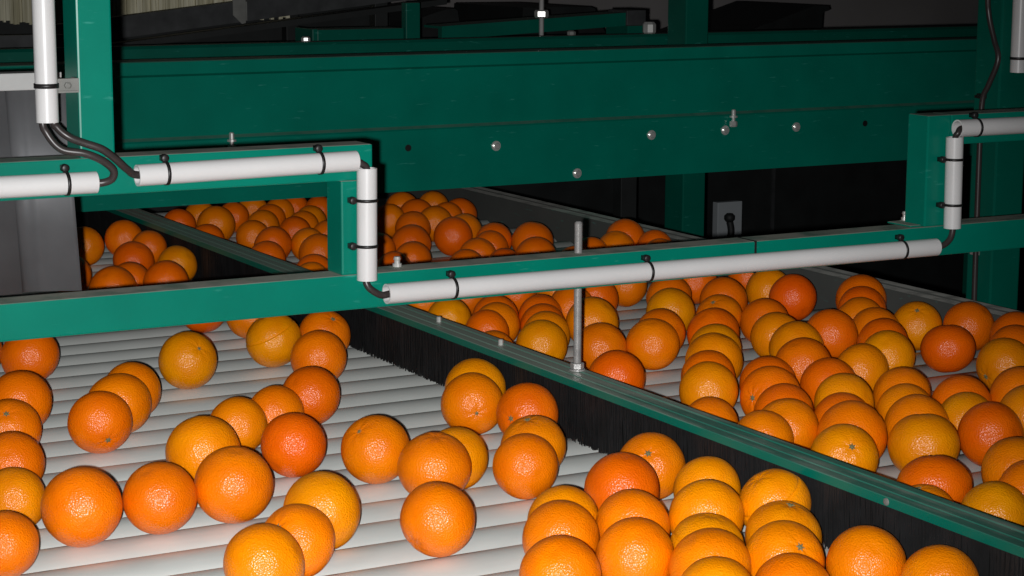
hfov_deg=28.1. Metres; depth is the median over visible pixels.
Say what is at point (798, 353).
orange
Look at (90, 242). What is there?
orange
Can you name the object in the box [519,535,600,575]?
orange
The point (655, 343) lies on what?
orange
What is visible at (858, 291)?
orange
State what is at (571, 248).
orange
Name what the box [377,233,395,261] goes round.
orange
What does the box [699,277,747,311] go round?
orange
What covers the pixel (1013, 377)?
orange
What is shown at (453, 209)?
orange
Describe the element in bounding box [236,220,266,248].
orange
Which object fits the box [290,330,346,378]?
orange
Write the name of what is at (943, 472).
orange
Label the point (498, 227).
orange
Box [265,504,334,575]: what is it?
orange
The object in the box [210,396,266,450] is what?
orange
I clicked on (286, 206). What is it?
orange
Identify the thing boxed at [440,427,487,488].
orange
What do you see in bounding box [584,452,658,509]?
orange
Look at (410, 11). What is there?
post
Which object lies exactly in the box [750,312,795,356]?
orange
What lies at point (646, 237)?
orange
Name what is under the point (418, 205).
orange
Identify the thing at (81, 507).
orange
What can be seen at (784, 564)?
orange
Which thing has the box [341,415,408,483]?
orange
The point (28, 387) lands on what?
orange
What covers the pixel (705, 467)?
orange
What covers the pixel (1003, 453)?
orange
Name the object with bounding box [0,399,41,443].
orange
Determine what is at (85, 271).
orange
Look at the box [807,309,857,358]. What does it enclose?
orange
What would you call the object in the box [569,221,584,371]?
rod
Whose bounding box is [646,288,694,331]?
orange
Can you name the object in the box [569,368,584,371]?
washer
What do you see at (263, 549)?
orange
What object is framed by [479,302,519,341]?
orange
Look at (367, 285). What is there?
cable
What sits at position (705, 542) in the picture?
orange
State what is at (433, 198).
orange
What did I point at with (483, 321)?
orange
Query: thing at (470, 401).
orange
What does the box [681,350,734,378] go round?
orange
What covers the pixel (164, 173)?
conduit pipe
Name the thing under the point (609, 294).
orange
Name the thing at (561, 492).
orange
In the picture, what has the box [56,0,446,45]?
conveyor
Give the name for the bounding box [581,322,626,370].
orange
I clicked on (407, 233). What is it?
orange
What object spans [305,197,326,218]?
orange
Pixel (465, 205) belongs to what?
orange
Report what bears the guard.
on the floor
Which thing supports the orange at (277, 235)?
on the conveyor at (368, 385)
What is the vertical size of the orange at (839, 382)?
0.077 m
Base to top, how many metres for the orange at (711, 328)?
0.075 m
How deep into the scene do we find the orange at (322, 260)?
3.58 m
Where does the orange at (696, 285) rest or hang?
on the conveyor at (368, 385)
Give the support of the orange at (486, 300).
on the conveyor at (368, 385)
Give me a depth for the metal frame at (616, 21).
5.33 m
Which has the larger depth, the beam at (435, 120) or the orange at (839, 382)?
the beam at (435, 120)
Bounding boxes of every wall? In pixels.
[0,0,298,41]
[0,1,1023,311]
[388,0,977,32]
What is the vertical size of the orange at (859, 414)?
0.083 m
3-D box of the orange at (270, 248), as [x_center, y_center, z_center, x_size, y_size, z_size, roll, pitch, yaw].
[-0.450,-0.052,3.757,0.069,0.070,0.070,-1,10,-7]
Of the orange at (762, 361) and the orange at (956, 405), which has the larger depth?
the orange at (762, 361)
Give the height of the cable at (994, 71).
1.580 m
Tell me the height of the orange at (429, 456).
0.077 m
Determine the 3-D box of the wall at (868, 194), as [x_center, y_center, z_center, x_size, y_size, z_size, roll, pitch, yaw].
[1.089,-0.507,7.768,7.400,1.300,0.508,-5,11,-29]
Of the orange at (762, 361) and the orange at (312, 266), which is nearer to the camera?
the orange at (762, 361)
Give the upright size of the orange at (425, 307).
0.071 m
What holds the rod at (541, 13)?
attached to the metal frame at (616, 21)
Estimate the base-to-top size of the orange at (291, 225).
0.067 m
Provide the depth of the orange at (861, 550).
1.91 m
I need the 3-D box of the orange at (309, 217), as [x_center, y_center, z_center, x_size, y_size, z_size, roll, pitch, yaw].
[-0.426,-0.124,4.173,0.065,0.067,0.067,-1,10,-8]
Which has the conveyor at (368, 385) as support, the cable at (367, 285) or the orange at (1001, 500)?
the orange at (1001, 500)
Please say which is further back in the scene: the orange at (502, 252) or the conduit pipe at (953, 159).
the orange at (502, 252)
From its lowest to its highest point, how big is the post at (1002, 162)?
2.100 m
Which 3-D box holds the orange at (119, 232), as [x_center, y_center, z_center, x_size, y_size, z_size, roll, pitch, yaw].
[-0.741,-0.094,3.908,0.073,0.073,0.073,-1,10,-7]
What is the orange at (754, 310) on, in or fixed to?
on the conveyor at (368, 385)
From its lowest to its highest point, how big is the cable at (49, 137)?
0.148 m
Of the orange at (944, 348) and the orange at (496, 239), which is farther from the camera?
the orange at (496, 239)
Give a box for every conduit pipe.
[0,164,99,198]
[31,0,78,122]
[134,144,359,185]
[347,167,377,281]
[382,234,941,303]
[936,136,963,228]
[952,112,1023,136]
[1009,0,1023,72]
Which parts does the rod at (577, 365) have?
rod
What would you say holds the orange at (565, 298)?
on the conveyor at (368, 385)
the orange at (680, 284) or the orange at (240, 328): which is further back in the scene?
the orange at (680, 284)
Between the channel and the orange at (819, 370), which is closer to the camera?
the orange at (819, 370)
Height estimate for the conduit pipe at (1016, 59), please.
0.750 m
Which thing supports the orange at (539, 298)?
on the conveyor at (368, 385)
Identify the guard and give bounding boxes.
[0,71,81,294]
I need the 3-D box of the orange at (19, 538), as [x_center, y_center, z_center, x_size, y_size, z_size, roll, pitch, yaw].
[-0.493,0.249,1.983,0.069,0.067,0.070,0,10,-4]
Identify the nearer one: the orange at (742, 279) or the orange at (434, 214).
the orange at (742, 279)
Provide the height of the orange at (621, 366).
0.075 m
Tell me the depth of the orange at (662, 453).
2.27 m
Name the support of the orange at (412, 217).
on the conveyor at (368, 385)
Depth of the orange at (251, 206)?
4.38 m
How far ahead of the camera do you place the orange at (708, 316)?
3.02 m
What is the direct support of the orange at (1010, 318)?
on the conveyor at (368, 385)
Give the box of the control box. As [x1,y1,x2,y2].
[712,200,741,238]
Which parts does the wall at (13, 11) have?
header leg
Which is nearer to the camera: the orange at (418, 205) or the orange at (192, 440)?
the orange at (192, 440)
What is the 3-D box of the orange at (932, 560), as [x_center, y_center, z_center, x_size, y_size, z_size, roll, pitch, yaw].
[0.392,0.272,1.878,0.072,0.074,0.074,0,10,-2]
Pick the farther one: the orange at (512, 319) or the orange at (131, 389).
the orange at (512, 319)
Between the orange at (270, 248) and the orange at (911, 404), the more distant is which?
the orange at (270, 248)
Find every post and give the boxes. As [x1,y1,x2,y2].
[402,2,419,38]
[664,0,707,237]
[966,0,1023,309]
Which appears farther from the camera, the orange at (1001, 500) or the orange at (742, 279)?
the orange at (742, 279)
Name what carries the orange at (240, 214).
on the conveyor at (368, 385)
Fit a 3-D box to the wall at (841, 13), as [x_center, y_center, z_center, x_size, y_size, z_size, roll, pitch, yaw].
[-1.996,-1.754,8.607,13.000,3.450,0.100,-5,11,-29]
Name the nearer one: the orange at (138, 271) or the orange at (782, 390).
the orange at (782, 390)
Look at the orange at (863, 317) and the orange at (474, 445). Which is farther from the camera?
the orange at (863, 317)
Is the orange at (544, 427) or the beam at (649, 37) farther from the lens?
the beam at (649, 37)
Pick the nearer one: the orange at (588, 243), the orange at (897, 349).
the orange at (897, 349)
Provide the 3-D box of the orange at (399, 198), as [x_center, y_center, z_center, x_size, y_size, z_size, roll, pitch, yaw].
[-0.237,-0.170,4.405,0.074,0.074,0.073,-1,10,-5]
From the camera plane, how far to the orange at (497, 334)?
2.93 m
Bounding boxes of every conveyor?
[0,187,1023,575]
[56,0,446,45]
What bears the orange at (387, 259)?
on the conveyor at (368, 385)
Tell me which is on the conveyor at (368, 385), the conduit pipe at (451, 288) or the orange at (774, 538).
the orange at (774, 538)
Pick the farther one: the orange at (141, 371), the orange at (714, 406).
the orange at (141, 371)
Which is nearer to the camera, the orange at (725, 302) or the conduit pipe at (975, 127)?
the conduit pipe at (975, 127)
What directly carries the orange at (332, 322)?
on the conveyor at (368, 385)
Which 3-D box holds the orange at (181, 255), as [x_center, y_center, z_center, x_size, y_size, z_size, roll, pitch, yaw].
[-0.598,-0.041,3.655,0.070,0.071,0.071,-1,10,-5]
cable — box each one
[39,123,117,186]
[50,123,139,178]
[360,159,369,168]
[363,282,389,298]
[941,229,955,248]
[952,125,961,137]
[971,0,1000,300]
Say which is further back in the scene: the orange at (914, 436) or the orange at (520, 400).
the orange at (520, 400)
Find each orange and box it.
[0,337,59,379]
[0,371,51,424]
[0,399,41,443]
[0,431,44,479]
[0,467,44,525]
[0,511,38,575]
[40,467,122,547]
[57,257,91,292]
[67,391,132,453]
[77,226,103,265]
[88,266,136,290]
[89,373,151,432]
[105,220,141,254]
[107,362,160,412]
[113,241,154,269]
[118,262,146,286]
[122,462,196,534]
[132,230,166,262]
[143,260,188,285]
[158,245,196,280]
[158,331,216,389]
[164,209,195,228]
[165,416,239,480]
[185,321,223,332]
[186,204,211,226]
[194,446,273,523]
[195,224,224,239]
[197,206,234,239]
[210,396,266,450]
[222,202,248,232]
[223,523,304,575]
[227,318,257,338]
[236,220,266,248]
[239,200,266,216]
[246,316,300,367]
[247,210,278,226]
[251,241,285,261]
[251,385,303,424]
[254,226,291,257]
[257,204,285,225]
[260,412,325,477]
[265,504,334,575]
[267,199,293,217]
[279,216,310,239]
[283,366,339,424]
[283,471,360,549]
[287,198,306,212]
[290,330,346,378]
[291,211,318,228]
[291,228,320,258]
[297,254,328,270]
[298,234,327,259]
[299,205,326,222]
[299,262,326,271]
[299,311,350,348]
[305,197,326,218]
[314,220,326,235]
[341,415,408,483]
[377,204,403,237]
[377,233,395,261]
[377,251,410,266]
[386,192,415,207]
[392,224,430,251]
[395,211,430,235]
[396,241,431,263]
[397,432,471,493]
[400,482,474,557]
[401,199,430,212]
[407,302,434,312]
[420,191,447,205]
[421,206,451,241]
[428,300,470,325]
[434,217,472,255]
[436,202,462,216]
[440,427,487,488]
[441,372,501,434]
[445,358,505,394]
[449,198,476,217]
[449,249,481,260]
[454,213,481,238]
[460,238,494,257]
[460,297,483,315]
[465,310,508,336]
[472,296,517,314]
[476,222,511,248]
[476,230,507,249]
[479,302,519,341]
[484,330,512,342]
[489,248,517,257]
[492,433,557,499]
[496,382,557,433]
[500,415,565,466]
[504,293,535,312]
[511,222,553,251]
[516,237,555,254]
[516,320,566,360]
[518,294,562,321]
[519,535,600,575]
[520,303,563,330]
[522,500,598,554]
[524,311,569,346]
[527,485,597,521]
[536,291,554,295]
[551,288,590,320]
[561,246,584,251]
[566,297,618,340]
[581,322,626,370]
[582,237,607,249]
[583,285,617,309]
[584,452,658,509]
[589,350,644,389]
[596,489,669,540]
[596,517,673,575]
[600,231,634,247]
[606,219,643,245]
[614,282,646,306]
[620,432,685,499]
[626,318,679,369]
[637,230,671,245]
[639,308,684,349]
[646,238,670,244]
[646,279,691,303]
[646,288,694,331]
[668,479,743,532]
[669,528,750,575]
[670,513,744,548]
[673,456,740,496]
[679,361,737,407]
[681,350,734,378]
[681,556,749,575]
[683,276,716,303]
[685,333,742,378]
[687,308,739,343]
[689,324,740,349]
[689,397,737,423]
[696,294,741,327]
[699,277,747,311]
[728,273,753,291]
[738,410,793,443]
[739,356,795,389]
[739,468,810,525]
[740,298,787,341]
[740,366,799,414]
[745,500,821,544]
[746,270,784,302]
[746,520,824,575]
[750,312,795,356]
[754,383,813,410]
[755,553,828,575]
[762,398,818,449]
[769,274,816,320]
[769,321,823,356]
[776,337,830,385]
[800,357,854,409]
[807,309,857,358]
[810,424,878,473]
[814,373,874,408]
[814,392,865,422]
[817,400,887,458]
[826,525,905,575]
[835,274,886,309]
[838,286,886,309]
[838,297,879,319]
[838,343,888,393]
[853,307,898,335]
[857,318,907,343]
[864,330,914,369]
[873,367,930,409]
[876,383,929,420]
[884,394,949,442]
[887,414,959,470]
[894,301,941,350]
[896,455,971,504]
[900,544,978,575]
[910,484,953,501]
[920,325,975,372]
[931,375,991,404]
[942,392,987,450]
[943,301,993,350]
[957,402,1023,466]
[961,481,1023,526]
[976,338,1023,389]
[981,437,1023,482]
[989,311,1023,340]
[990,325,1023,343]
[990,366,1023,402]
[998,460,1023,494]
[1000,385,1023,429]
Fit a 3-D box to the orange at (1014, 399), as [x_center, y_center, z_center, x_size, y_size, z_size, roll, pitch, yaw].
[0.636,0.158,2.510,0.081,0.079,0.081,-2,10,-10]
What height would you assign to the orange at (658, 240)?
0.066 m
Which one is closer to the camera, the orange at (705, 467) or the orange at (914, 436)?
the orange at (705, 467)
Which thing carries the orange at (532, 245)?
on the conveyor at (368, 385)
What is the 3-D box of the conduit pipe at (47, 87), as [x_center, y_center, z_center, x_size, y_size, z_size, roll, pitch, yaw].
[-0.478,-0.535,2.108,0.026,0.726,0.060,7,12,36]
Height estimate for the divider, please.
0.089 m
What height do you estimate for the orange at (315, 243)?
0.074 m
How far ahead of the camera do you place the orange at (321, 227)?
3.99 m
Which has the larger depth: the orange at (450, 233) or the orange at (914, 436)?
the orange at (450, 233)
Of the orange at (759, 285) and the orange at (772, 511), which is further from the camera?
the orange at (759, 285)
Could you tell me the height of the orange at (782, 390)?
0.075 m
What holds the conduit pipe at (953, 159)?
attached to the frame at (86, 23)
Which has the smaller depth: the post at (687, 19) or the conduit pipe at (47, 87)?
the conduit pipe at (47, 87)
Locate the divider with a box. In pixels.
[75,208,1023,575]
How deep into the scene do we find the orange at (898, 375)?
2.62 m
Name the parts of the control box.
lever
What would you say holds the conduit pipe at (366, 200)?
attached to the frame at (86, 23)
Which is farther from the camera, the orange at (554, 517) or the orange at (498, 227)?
the orange at (498, 227)
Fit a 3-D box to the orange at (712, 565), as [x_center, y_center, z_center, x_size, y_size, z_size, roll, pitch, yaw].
[0.184,0.277,1.848,0.071,0.070,0.071,-1,10,-7]
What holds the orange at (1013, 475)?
on the conveyor at (368, 385)
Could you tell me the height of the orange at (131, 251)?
0.072 m
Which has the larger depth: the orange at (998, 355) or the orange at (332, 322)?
the orange at (332, 322)
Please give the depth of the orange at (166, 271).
3.44 m
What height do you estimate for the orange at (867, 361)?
0.078 m
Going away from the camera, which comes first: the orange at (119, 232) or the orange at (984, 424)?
the orange at (984, 424)
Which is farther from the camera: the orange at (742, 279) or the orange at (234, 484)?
the orange at (742, 279)
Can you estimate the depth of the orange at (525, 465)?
2.26 m
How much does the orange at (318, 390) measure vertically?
0.076 m
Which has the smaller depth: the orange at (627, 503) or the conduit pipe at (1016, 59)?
the orange at (627, 503)
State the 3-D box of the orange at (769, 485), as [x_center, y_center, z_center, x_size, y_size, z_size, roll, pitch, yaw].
[0.270,0.223,2.104,0.074,0.073,0.075,-1,10,-8]
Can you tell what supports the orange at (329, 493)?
on the conveyor at (368, 385)
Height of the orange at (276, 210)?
0.066 m
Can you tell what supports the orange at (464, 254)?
on the conveyor at (368, 385)
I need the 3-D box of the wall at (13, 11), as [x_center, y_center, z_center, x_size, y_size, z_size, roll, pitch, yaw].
[-1.153,-0.337,5.830,1.200,1.610,0.090,-5,11,-29]
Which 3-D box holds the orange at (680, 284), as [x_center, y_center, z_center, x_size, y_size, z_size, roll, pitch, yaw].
[0.257,0.015,3.353,0.075,0.074,0.075,0,10,0]
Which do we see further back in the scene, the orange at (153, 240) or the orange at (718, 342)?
the orange at (153, 240)
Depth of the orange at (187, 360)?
2.79 m
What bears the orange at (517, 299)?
on the conveyor at (368, 385)
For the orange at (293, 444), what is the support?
on the conveyor at (368, 385)
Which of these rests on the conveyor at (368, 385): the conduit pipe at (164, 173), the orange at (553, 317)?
the orange at (553, 317)
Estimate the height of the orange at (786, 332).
0.081 m
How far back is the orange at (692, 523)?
1.98 m
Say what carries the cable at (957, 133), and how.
attached to the conduit pipe at (975, 127)
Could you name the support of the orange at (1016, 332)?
on the conveyor at (368, 385)
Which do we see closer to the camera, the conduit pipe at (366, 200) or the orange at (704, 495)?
the orange at (704, 495)
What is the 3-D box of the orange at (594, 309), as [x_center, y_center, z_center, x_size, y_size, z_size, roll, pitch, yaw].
[0.122,0.053,3.115,0.080,0.080,0.081,0,10,-2]
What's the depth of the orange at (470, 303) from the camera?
3.33 m
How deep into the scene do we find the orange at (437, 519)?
2.04 m
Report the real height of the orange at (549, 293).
0.068 m
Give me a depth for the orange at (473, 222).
4.06 m
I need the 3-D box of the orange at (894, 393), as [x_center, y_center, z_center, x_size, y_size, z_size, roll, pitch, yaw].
[0.493,0.157,2.563,0.073,0.076,0.075,0,10,-4]
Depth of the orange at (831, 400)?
2.50 m
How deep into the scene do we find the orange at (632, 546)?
1.94 m
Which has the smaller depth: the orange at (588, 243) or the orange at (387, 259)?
the orange at (387, 259)
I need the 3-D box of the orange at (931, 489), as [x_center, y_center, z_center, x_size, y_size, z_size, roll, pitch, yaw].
[0.427,0.238,2.125,0.071,0.067,0.071,0,10,-2]
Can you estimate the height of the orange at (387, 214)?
0.070 m
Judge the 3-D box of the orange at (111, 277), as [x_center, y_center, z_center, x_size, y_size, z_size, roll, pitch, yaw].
[-0.660,0.003,3.384,0.080,0.079,0.079,1,10,2]
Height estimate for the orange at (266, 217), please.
0.066 m
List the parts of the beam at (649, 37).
leg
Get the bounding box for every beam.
[0,22,976,298]
[0,37,976,211]
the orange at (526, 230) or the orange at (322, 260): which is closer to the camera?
the orange at (322, 260)
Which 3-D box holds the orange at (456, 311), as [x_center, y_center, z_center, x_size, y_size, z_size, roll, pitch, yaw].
[-0.097,0.049,3.163,0.069,0.069,0.068,0,10,-4]
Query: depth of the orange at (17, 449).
2.26 m
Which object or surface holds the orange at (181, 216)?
on the conveyor at (368, 385)
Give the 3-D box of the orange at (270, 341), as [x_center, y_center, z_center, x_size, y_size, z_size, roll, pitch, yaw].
[-0.345,0.076,2.960,0.081,0.079,0.081,-8,13,-38]
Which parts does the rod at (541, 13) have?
rod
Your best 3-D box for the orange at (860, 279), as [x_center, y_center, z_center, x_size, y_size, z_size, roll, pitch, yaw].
[0.562,0.019,3.299,0.080,0.082,0.081,-1,10,-6]
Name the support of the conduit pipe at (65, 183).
attached to the frame at (86, 23)
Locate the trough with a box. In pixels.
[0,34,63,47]
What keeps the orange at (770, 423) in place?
on the conveyor at (368, 385)
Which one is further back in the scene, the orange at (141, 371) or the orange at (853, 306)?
the orange at (853, 306)
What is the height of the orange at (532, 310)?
0.070 m
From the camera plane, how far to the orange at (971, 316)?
3.07 m
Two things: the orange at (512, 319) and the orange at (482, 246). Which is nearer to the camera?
the orange at (512, 319)
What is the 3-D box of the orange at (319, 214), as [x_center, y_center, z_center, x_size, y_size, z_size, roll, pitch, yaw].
[-0.420,-0.139,4.279,0.065,0.066,0.067,0,10,0]
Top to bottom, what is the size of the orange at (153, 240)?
0.068 m
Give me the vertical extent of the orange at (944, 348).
0.071 m
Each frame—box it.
[0,0,1023,341]
[424,9,645,221]
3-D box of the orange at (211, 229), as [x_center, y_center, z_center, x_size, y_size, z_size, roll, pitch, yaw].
[-0.598,-0.092,4.012,0.069,0.067,0.068,0,10,0]
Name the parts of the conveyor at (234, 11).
leg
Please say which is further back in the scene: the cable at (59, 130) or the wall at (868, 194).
the wall at (868, 194)
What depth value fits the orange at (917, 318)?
3.10 m
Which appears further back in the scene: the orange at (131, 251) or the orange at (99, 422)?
the orange at (131, 251)
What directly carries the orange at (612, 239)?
on the conveyor at (368, 385)
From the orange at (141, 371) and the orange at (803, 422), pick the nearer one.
the orange at (803, 422)
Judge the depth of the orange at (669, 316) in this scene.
3.02 m
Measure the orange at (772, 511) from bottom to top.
0.072 m
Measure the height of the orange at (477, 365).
0.080 m
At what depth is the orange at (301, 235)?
3.89 m
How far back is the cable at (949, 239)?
2.78 m
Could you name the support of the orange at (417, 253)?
on the conveyor at (368, 385)
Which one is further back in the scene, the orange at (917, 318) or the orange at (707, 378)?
the orange at (917, 318)
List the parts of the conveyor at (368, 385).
rail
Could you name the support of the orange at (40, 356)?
on the conveyor at (368, 385)
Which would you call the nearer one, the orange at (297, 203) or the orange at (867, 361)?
the orange at (867, 361)
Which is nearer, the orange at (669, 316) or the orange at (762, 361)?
the orange at (762, 361)
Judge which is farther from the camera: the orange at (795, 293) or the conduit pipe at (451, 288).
the orange at (795, 293)
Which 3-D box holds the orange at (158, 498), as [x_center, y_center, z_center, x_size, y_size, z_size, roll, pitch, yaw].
[-0.368,0.219,2.137,0.077,0.076,0.077,-1,10,-6]
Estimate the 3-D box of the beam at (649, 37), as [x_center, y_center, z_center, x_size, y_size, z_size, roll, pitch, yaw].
[-0.102,0.006,4.903,3.300,1.258,0.058,-5,11,-29]
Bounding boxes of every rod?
[534,0,548,35]
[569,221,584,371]
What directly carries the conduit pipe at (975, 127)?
attached to the frame at (86, 23)
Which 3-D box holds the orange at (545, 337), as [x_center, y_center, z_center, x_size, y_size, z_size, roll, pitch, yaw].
[0.043,0.084,2.962,0.075,0.075,0.073,-2,10,-11]
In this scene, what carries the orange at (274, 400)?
on the conveyor at (368, 385)
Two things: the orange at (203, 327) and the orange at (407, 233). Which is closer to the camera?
the orange at (203, 327)
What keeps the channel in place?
on the floor
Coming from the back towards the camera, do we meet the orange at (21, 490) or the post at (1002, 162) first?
the post at (1002, 162)
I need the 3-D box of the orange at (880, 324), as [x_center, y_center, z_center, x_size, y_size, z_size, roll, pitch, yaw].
[0.534,0.082,2.949,0.072,0.078,0.078,0,10,0]
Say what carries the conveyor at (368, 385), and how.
on the floor
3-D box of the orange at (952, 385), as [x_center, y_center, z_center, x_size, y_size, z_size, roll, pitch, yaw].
[0.571,0.149,2.603,0.076,0.077,0.076,-1,10,-8]
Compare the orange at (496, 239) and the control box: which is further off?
the control box
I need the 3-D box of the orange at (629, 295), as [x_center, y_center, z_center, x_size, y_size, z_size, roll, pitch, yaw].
[0.192,-0.005,3.477,0.074,0.075,0.074,-1,10,-5]
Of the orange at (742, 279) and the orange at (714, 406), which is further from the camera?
the orange at (742, 279)
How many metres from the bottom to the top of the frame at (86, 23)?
2.100 m
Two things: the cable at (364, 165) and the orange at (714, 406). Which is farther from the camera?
the orange at (714, 406)
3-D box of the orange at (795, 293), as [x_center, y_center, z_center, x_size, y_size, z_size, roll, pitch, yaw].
[0.456,0.016,3.327,0.078,0.078,0.077,0,10,-2]
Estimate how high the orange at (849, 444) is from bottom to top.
0.076 m
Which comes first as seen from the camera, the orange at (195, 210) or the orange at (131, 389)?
the orange at (131, 389)
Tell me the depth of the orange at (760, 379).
2.62 m

